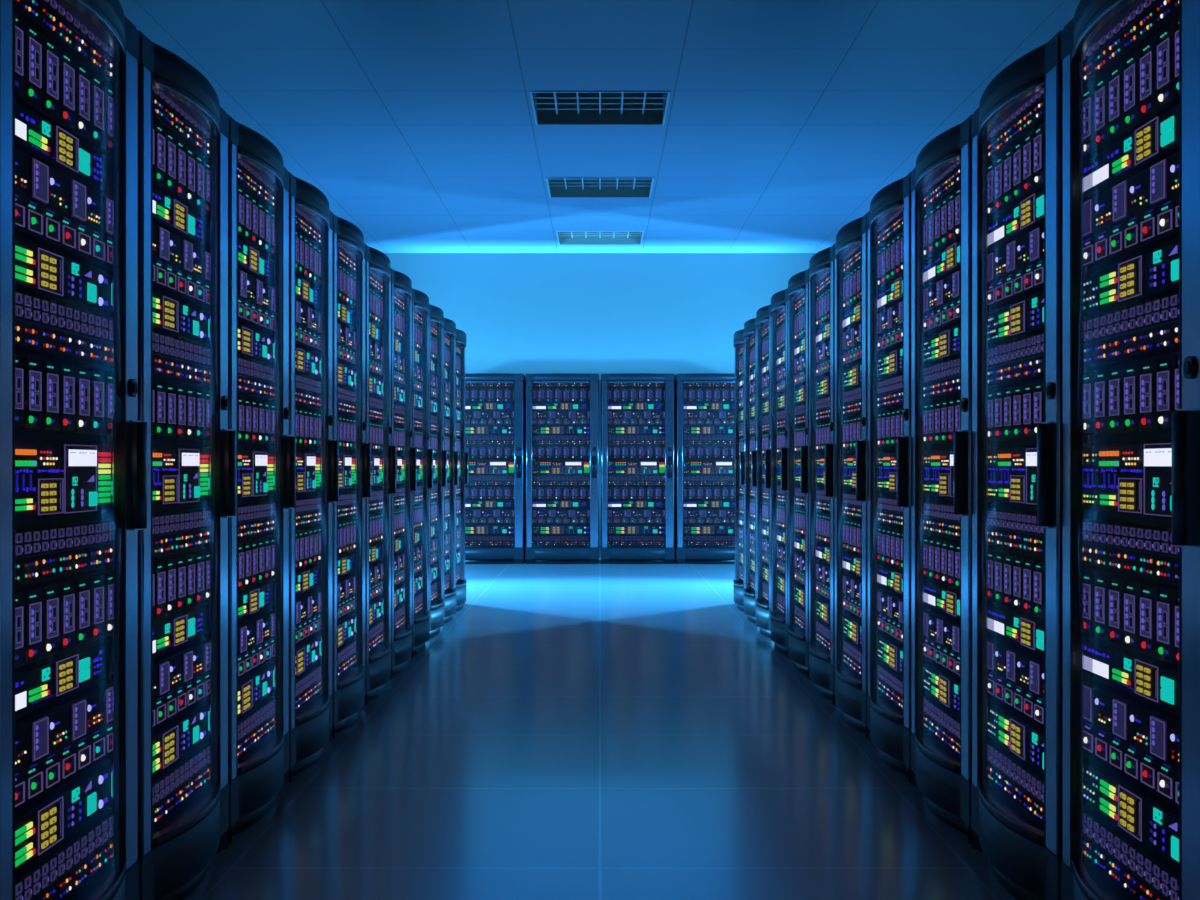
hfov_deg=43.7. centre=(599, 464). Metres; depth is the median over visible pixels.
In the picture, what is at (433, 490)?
switch
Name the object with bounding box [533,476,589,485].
switch
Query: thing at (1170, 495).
light
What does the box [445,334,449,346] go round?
switch
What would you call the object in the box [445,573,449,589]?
switch
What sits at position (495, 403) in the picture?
rack
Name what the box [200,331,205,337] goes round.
signal light
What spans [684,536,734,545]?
switch
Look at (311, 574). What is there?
light
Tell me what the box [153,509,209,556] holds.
switch
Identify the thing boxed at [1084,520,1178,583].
switch
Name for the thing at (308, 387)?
switch
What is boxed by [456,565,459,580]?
switch
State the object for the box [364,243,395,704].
rack
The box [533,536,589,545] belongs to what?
switch
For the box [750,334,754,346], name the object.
switch
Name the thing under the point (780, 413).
switch
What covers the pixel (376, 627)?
switch
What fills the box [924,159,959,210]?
switch
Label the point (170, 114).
switch
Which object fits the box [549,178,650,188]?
grille
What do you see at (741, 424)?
switch
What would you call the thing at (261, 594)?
light
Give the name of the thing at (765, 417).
switch
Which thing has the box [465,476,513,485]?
switch
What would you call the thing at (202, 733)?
signal light
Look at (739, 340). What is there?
rack
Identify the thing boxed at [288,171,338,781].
rack
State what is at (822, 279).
switch
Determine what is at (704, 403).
rack
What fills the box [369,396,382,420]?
switch
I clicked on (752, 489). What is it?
switch
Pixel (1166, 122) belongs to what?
light
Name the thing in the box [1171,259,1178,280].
light
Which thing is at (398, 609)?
switch
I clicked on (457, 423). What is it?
switch
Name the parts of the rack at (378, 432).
control panel, handle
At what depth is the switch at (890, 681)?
5.45 m
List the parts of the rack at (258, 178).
control panel, handle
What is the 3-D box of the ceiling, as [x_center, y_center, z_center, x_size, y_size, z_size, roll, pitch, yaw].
[0.000,-2.461,6.725,9.200,0.120,20.450,0,0,0]
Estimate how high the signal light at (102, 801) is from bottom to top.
0.018 m
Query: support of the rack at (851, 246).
on the floor
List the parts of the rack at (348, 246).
control panel, handle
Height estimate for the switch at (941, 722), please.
0.102 m
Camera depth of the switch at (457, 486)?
11.14 m
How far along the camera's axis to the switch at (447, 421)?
10.34 m
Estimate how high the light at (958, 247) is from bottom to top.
0.046 m
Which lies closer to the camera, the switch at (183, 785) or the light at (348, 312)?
the switch at (183, 785)
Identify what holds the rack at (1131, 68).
on the floor
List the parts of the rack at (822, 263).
handle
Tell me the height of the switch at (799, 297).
0.094 m
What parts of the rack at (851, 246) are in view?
handle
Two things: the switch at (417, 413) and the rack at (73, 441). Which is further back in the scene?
the switch at (417, 413)
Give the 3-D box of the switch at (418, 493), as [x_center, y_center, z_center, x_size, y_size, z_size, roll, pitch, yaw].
[-1.264,0.169,8.524,0.425,0.098,0.728,0,0,0]
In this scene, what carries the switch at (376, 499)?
attached to the rack at (378, 432)
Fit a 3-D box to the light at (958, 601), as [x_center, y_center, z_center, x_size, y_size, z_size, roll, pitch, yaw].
[1.054,0.419,4.380,0.005,0.044,0.056,0,0,0]
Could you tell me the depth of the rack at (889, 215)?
5.38 m
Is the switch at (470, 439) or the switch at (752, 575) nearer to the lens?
the switch at (752, 575)
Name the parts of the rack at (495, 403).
control panel, handle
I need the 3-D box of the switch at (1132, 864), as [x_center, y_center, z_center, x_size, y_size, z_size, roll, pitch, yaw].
[1.264,0.806,2.916,0.425,0.102,0.728,0,0,0]
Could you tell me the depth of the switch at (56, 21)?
2.98 m
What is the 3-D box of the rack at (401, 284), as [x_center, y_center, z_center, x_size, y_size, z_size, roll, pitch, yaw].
[-1.375,0.040,7.720,0.791,2.018,0.780,0,0,0]
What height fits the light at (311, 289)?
0.046 m
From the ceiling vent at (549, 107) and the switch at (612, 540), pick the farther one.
the switch at (612, 540)
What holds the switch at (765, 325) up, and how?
attached to the rack at (763, 316)
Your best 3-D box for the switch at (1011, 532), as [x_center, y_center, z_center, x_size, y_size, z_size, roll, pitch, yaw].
[1.264,0.169,3.716,0.425,0.098,0.728,0,0,0]
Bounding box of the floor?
[183,558,1017,899]
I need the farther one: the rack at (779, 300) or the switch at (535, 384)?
the switch at (535, 384)
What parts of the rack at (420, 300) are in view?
control panel, handle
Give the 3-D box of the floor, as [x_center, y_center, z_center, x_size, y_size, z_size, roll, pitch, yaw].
[0.000,1.109,6.725,9.200,0.120,20.450,0,0,0]
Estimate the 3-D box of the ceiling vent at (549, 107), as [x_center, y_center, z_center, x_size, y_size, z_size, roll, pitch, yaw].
[0.000,-2.548,10.075,0.906,0.306,0.946,0,0,0]
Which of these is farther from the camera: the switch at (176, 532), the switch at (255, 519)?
the switch at (255, 519)
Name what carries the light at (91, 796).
attached to the rack at (73, 441)
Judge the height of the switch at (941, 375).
0.102 m
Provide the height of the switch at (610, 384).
0.094 m
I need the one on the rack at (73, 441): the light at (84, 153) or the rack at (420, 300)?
the light at (84, 153)
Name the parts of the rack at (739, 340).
handle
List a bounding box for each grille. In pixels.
[535,93,664,113]
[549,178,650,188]
[559,232,640,237]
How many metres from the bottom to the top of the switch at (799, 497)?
0.098 m
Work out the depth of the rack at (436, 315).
9.56 m
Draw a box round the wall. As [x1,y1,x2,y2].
[384,253,815,557]
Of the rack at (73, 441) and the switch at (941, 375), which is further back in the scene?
the switch at (941, 375)
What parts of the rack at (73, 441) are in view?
control panel, handle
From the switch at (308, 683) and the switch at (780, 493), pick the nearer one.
the switch at (308, 683)
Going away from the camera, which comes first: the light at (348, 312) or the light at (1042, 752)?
the light at (1042, 752)
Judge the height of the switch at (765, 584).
0.102 m
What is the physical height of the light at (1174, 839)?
0.040 m
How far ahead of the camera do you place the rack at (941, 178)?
4.58 m
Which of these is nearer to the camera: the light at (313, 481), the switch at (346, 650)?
the light at (313, 481)
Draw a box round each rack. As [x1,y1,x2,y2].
[0,0,146,899]
[138,30,235,899]
[228,115,295,843]
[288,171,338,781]
[331,212,370,737]
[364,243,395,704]
[390,267,415,678]
[412,288,432,657]
[429,304,446,637]
[443,318,458,623]
[455,329,468,611]
[465,373,525,563]
[525,373,598,563]
[601,373,674,563]
[674,373,734,563]
[733,329,744,611]
[744,318,756,623]
[756,304,770,637]
[770,288,787,657]
[788,268,808,678]
[809,243,835,704]
[834,212,868,737]
[867,171,911,781]
[911,115,971,843]
[971,30,1062,899]
[1061,0,1199,899]
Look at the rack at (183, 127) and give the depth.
3.73 m
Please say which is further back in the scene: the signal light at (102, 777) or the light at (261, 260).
the light at (261, 260)
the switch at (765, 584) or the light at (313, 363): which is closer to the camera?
the light at (313, 363)
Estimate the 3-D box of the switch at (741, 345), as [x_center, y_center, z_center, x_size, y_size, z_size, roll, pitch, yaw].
[1.264,-0.877,10.916,0.425,0.094,0.728,0,0,0]
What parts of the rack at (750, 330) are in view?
handle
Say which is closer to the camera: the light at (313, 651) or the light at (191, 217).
the light at (191, 217)
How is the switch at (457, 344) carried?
attached to the rack at (460, 340)
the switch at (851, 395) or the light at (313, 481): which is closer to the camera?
the light at (313, 481)
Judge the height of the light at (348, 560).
0.044 m
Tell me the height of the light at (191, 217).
0.046 m
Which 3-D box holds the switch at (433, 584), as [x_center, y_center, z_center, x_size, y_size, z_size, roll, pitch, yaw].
[-1.264,0.806,9.324,0.425,0.102,0.728,0,0,0]
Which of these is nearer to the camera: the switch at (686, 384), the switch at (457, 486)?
the switch at (457, 486)
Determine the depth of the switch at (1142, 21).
3.00 m
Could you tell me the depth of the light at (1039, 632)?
3.58 m
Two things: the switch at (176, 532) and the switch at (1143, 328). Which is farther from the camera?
the switch at (176, 532)
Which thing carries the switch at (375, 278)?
attached to the rack at (378, 432)
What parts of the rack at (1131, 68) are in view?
control panel, handle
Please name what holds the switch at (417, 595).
attached to the rack at (420, 300)
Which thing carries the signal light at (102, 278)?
on the rack at (73, 441)
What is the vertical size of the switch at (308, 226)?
0.094 m
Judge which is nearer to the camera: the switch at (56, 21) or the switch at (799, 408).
the switch at (56, 21)
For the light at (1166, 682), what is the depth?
2.78 m
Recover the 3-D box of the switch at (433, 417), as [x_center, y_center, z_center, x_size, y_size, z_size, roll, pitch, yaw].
[-1.264,-0.265,9.324,0.425,0.102,0.728,0,0,0]
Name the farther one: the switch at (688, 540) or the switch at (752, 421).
the switch at (688, 540)
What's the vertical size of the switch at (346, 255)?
0.094 m
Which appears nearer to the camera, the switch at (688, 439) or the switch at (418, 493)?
the switch at (418, 493)
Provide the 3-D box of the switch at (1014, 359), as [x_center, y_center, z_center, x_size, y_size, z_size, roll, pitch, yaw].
[1.264,-0.265,3.716,0.425,0.102,0.728,0,0,0]
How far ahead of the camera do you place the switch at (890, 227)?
5.43 m
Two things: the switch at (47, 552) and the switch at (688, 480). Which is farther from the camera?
the switch at (688, 480)
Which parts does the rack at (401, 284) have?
control panel, handle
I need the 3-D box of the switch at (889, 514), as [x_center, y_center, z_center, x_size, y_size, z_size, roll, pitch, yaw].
[1.264,0.169,5.316,0.425,0.098,0.728,0,0,0]
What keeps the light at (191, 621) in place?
attached to the rack at (183, 127)
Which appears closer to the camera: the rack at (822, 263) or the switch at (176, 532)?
the switch at (176, 532)
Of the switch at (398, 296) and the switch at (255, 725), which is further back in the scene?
the switch at (398, 296)
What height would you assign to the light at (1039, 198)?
0.046 m
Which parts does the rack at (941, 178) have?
control panel, handle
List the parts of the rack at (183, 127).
control panel, handle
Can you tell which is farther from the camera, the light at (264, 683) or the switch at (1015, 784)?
the light at (264, 683)
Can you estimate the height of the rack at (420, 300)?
2.018 m
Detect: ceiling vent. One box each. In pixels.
[529,91,670,124]
[546,177,653,197]
[556,231,643,244]
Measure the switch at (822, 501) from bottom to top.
0.098 m
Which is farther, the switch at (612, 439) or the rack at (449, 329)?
the switch at (612, 439)
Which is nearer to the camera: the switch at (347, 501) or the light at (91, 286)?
the light at (91, 286)
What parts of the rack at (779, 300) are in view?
handle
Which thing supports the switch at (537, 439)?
attached to the rack at (562, 409)
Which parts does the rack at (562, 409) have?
control panel, handle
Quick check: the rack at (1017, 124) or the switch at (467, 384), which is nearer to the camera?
the rack at (1017, 124)
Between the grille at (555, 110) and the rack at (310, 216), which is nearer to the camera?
the rack at (310, 216)
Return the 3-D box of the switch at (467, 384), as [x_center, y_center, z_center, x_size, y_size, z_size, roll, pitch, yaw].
[-1.196,-0.877,16.084,0.728,0.094,0.425,0,0,0]
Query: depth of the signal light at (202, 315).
3.96 m
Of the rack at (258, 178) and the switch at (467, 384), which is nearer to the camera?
the rack at (258, 178)
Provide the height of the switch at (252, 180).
0.094 m
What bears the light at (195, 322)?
on the rack at (183, 127)
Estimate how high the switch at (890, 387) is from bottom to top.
0.102 m
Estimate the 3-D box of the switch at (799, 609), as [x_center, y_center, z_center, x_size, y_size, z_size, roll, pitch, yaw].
[1.264,0.806,7.716,0.425,0.102,0.728,0,0,0]
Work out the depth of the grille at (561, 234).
16.28 m
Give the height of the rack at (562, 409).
2.018 m
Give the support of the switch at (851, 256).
attached to the rack at (851, 246)
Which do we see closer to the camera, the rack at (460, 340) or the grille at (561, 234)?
the rack at (460, 340)
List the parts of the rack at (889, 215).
handle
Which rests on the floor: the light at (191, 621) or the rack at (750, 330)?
the rack at (750, 330)
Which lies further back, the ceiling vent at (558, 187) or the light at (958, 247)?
the ceiling vent at (558, 187)
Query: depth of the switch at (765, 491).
9.54 m
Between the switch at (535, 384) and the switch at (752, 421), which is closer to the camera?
the switch at (752, 421)
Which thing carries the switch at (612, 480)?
attached to the rack at (637, 409)
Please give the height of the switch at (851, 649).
0.102 m
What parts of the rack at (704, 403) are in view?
control panel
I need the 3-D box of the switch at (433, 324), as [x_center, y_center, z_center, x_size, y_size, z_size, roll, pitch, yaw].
[-1.264,-0.877,9.324,0.425,0.094,0.728,0,0,0]
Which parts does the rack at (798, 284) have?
handle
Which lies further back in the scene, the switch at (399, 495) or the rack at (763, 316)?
the rack at (763, 316)
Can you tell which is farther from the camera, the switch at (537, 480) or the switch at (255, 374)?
the switch at (537, 480)
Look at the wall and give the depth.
16.95 m
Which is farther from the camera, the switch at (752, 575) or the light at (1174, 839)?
the switch at (752, 575)
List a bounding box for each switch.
[15,0,111,86]
[15,291,111,367]
[15,520,111,584]
[15,809,111,899]
[153,86,209,160]
[153,332,209,386]
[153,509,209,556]
[153,741,209,825]
[238,158,273,210]
[238,357,273,399]
[238,502,273,538]
[238,696,273,756]
[296,207,320,246]
[296,375,320,408]
[296,497,320,526]
[296,664,320,709]
[338,243,355,273]
[338,387,355,415]
[338,493,355,518]
[338,639,355,675]
[369,269,382,294]
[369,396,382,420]
[369,490,382,511]
[369,620,382,650]
[394,290,403,311]
[394,404,403,424]
[394,487,403,506]
[394,605,403,630]
[414,307,421,324]
[414,410,421,428]
[414,485,421,502]
[414,592,421,614]
[431,321,436,336]
[431,415,436,431]
[431,484,436,499]
[431,582,436,600]
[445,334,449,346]
[445,419,449,433]
[445,482,449,496]
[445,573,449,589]
[456,343,459,354]
[456,422,459,436]
[456,481,459,494]
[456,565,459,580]
[465,382,513,386]
[465,435,513,444]
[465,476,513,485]
[465,536,513,545]
[533,382,589,386]
[533,435,589,444]
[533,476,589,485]
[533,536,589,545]
[608,382,664,386]
[608,435,664,444]
[608,476,664,485]
[608,536,664,545]
[684,382,734,386]
[684,435,734,444]
[684,476,734,485]
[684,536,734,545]
[740,344,742,354]
[740,423,742,436]
[740,565,742,579]
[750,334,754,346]
[750,419,754,433]
[750,483,754,496]
[750,573,754,589]
[763,322,768,336]
[763,415,768,431]
[763,484,768,499]
[763,582,768,600]
[777,308,784,324]
[777,410,784,428]
[777,485,784,502]
[777,592,784,613]
[795,291,804,310]
[795,404,804,424]
[795,487,804,506]
[795,605,804,629]
[816,270,829,294]
[816,397,829,420]
[816,490,829,511]
[816,620,829,650]
[843,243,860,273]
[843,387,860,415]
[843,493,860,518]
[843,639,860,675]
[878,208,902,246]
[878,375,902,408]
[878,497,902,526]
[878,664,902,709]
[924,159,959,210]
[924,358,959,398]
[924,502,959,538]
[924,696,959,755]
[988,88,1043,160]
[988,333,1043,386]
[988,509,1043,555]
[988,742,1043,823]
[1084,0,1178,86]
[1084,293,1178,366]
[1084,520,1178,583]
[1084,809,1178,899]
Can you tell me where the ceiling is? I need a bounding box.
[119,0,1079,252]
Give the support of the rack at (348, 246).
on the floor
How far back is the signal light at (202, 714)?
3.97 m
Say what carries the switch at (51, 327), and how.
attached to the rack at (73, 441)
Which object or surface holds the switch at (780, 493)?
attached to the rack at (779, 300)
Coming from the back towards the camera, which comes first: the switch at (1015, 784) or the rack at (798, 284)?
the rack at (798, 284)
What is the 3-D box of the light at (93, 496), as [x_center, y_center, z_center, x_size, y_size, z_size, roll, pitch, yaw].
[-1.052,0.070,3.106,0.006,0.030,0.040,0,0,0]
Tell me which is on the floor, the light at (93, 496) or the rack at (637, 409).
the rack at (637, 409)
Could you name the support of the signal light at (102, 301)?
on the rack at (73, 441)
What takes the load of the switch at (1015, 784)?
attached to the rack at (1017, 124)
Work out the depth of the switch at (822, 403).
7.08 m
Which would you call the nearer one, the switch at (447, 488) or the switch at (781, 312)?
the switch at (781, 312)
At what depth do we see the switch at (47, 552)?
2.95 m
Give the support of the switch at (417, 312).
attached to the rack at (420, 300)
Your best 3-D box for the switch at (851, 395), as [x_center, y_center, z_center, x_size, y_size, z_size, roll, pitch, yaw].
[1.264,-0.265,6.116,0.425,0.102,0.728,0,0,0]
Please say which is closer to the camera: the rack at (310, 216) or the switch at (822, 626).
the rack at (310, 216)
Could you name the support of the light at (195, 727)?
attached to the rack at (183, 127)
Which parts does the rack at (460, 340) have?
handle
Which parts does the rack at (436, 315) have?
handle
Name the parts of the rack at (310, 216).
control panel, handle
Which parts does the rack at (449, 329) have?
handle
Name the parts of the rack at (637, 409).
control panel, handle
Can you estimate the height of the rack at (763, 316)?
2.018 m
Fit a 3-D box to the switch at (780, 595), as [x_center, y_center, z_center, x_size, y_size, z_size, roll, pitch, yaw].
[1.264,0.806,8.516,0.425,0.102,0.728,0,0,0]
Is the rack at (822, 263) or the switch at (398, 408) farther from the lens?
the switch at (398, 408)
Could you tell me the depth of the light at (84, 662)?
3.05 m
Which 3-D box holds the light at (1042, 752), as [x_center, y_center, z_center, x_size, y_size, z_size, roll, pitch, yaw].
[1.054,0.704,3.535,0.005,0.040,0.046,0,0,0]
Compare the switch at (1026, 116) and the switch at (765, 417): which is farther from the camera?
the switch at (765, 417)
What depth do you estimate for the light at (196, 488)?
3.90 m
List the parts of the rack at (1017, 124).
control panel, handle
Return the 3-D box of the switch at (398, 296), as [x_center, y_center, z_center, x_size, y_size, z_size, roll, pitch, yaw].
[-1.264,-0.877,7.724,0.425,0.094,0.728,0,0,0]
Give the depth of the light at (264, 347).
4.69 m
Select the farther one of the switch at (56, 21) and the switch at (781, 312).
the switch at (781, 312)
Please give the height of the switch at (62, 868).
0.102 m
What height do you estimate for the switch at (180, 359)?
0.102 m
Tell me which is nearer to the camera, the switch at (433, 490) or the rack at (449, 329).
the switch at (433, 490)
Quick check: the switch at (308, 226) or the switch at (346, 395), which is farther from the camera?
the switch at (346, 395)
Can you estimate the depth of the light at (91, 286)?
3.10 m
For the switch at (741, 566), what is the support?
attached to the rack at (739, 340)
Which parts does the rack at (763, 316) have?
handle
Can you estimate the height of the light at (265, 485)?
0.030 m
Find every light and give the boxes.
[79,148,89,175]
[79,657,89,682]
[87,282,96,302]
[87,792,96,815]
[89,492,97,505]
[98,274,107,283]
[98,297,107,305]
[98,773,107,783]
[98,797,107,808]
[188,214,194,234]
[188,618,194,636]
[193,320,198,335]
[193,725,198,743]
[194,486,199,497]
[200,313,205,319]
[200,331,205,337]
[200,712,205,719]
[200,731,205,738]
[259,258,263,274]
[259,592,263,606]
[262,345,266,357]
[262,681,266,695]
[263,483,267,491]
[310,288,312,301]
[310,573,312,585]
[312,362,314,372]
[312,480,315,487]
[312,650,314,661]
[347,311,349,322]
[347,559,349,570]
[957,246,959,261]
[957,600,959,614]
[1036,195,1043,217]
[1036,629,1043,650]
[1042,752,1043,768]
[1160,116,1173,146]
[1160,676,1173,704]
[1170,495,1171,510]
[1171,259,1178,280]
[1171,836,1178,861]
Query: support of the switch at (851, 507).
attached to the rack at (851, 246)
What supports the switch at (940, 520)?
attached to the rack at (941, 178)
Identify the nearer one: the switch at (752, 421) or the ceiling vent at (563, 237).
the switch at (752, 421)
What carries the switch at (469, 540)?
attached to the rack at (495, 403)
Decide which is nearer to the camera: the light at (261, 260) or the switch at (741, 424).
the light at (261, 260)
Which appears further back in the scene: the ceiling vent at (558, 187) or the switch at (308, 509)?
the ceiling vent at (558, 187)

